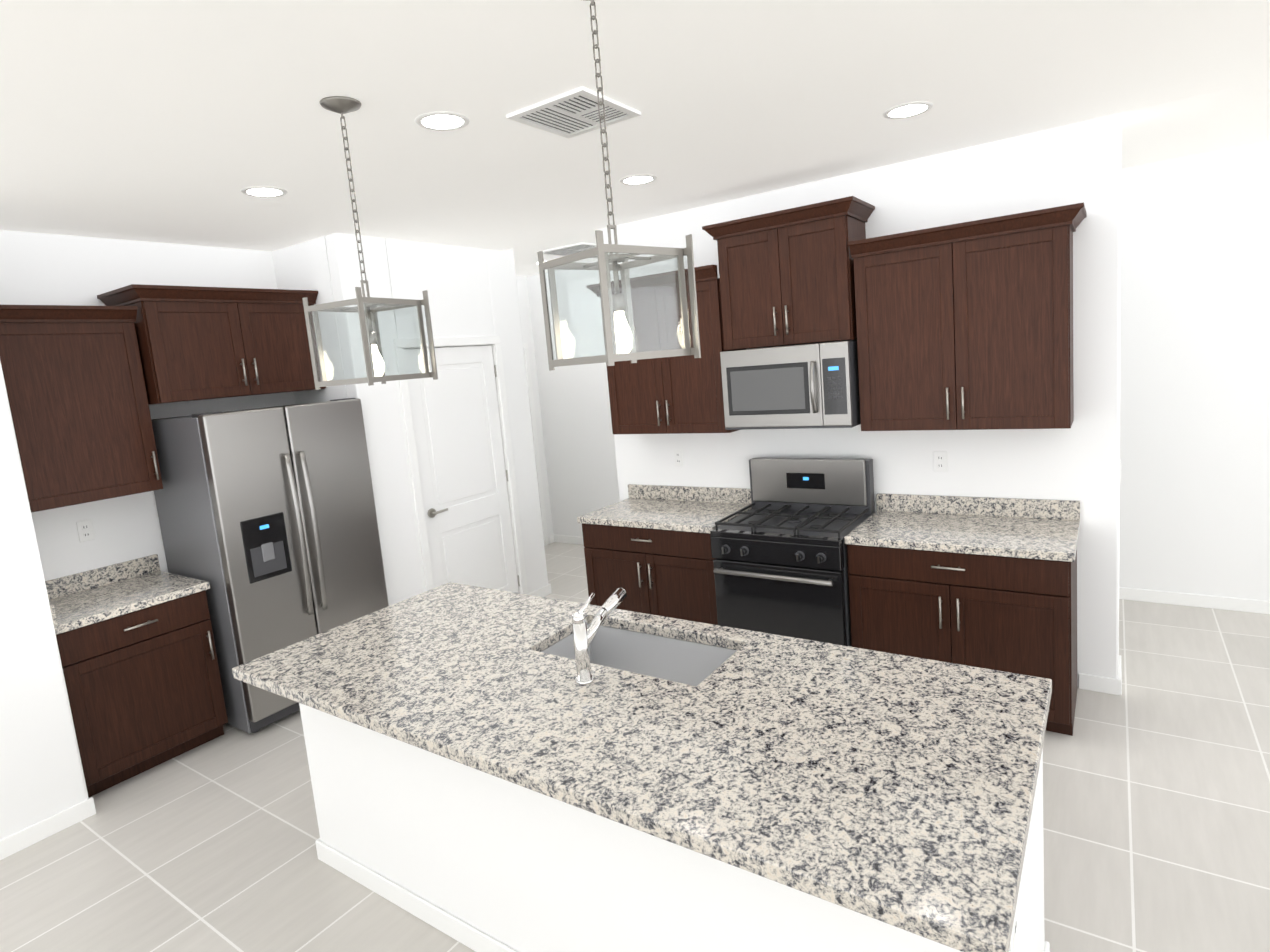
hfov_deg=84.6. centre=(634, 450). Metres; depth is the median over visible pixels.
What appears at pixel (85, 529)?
electrical outlet
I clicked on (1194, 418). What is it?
wall
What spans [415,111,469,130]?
recessed light
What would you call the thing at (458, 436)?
pantry door
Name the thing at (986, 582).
base cabinet
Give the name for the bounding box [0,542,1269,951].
floor
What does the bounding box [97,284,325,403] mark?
upper cabinet
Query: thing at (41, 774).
wall
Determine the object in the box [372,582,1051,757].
island countertop
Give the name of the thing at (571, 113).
ceiling vent
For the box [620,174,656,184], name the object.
recessed light
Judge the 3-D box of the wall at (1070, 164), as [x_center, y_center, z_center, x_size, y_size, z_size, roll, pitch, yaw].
[1.184,-0.211,4.397,3.075,2.910,0.301,0,9,34]
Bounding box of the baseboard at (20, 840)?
[0,797,95,859]
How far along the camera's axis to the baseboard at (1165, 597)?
4.60 m
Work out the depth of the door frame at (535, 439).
7.45 m
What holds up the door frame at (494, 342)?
attached to the wall at (41, 774)
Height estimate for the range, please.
1.235 m
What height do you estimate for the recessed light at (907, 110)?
0.004 m
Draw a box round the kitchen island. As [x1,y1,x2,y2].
[300,622,1049,951]
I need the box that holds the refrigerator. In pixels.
[151,398,388,733]
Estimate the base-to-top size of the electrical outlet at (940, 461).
0.117 m
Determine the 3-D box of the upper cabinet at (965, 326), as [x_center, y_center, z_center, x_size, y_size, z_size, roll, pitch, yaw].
[1.683,-0.619,3.554,1.029,1.002,0.387,0,9,34]
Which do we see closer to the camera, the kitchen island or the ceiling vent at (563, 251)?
the kitchen island
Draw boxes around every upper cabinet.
[0,305,162,512]
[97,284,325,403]
[587,264,745,433]
[702,196,874,350]
[848,202,1086,430]
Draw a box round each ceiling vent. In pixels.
[506,86,640,138]
[536,242,596,256]
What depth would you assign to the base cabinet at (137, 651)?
3.61 m
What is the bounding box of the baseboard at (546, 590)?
[529,583,551,596]
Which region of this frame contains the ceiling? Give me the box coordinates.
[0,0,1269,275]
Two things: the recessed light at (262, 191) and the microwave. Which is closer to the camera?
the recessed light at (262, 191)
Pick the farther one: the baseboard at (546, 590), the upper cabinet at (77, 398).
the baseboard at (546, 590)
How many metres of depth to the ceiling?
2.54 m
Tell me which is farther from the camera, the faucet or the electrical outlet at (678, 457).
the electrical outlet at (678, 457)
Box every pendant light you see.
[302,96,437,389]
[537,0,700,370]
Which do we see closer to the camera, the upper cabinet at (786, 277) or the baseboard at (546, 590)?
the upper cabinet at (786, 277)
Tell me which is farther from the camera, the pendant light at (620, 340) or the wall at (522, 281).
the wall at (522, 281)
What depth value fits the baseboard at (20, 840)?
3.16 m
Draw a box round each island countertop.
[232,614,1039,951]
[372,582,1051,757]
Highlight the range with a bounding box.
[710,458,874,646]
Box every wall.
[0,230,547,839]
[272,237,343,403]
[516,276,551,541]
[528,142,1269,600]
[598,114,1121,686]
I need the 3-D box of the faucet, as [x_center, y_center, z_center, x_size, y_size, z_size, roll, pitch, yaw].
[-0.110,0.588,2.299,0.060,0.267,0.278,0,9,34]
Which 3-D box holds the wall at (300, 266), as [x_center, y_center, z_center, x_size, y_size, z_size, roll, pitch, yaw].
[-2.047,0.015,4.799,0.618,2.910,0.150,0,9,34]
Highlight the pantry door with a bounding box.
[404,345,519,592]
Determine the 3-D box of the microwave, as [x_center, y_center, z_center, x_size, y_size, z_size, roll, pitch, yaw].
[0.927,-0.380,4.068,0.757,0.464,0.460,0,9,34]
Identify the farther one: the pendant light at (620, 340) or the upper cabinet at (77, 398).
the upper cabinet at (77, 398)
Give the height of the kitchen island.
0.875 m
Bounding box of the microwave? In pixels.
[720,340,860,429]
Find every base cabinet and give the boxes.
[45,554,227,796]
[577,484,751,624]
[844,493,1079,735]
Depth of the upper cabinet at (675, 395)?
4.39 m
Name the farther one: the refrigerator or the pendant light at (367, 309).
the refrigerator
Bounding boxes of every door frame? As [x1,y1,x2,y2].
[394,336,527,593]
[523,343,548,545]
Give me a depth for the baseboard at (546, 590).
5.90 m
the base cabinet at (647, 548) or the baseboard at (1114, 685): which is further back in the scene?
the base cabinet at (647, 548)
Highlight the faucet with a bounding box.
[571,587,626,685]
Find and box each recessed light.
[241,186,287,197]
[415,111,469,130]
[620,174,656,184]
[883,101,932,118]
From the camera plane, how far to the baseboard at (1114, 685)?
3.59 m
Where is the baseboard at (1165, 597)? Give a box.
[549,534,1269,613]
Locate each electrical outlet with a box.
[76,519,94,542]
[674,450,683,465]
[933,451,947,471]
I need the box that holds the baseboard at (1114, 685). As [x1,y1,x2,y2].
[1108,655,1121,695]
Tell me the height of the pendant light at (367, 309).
0.944 m

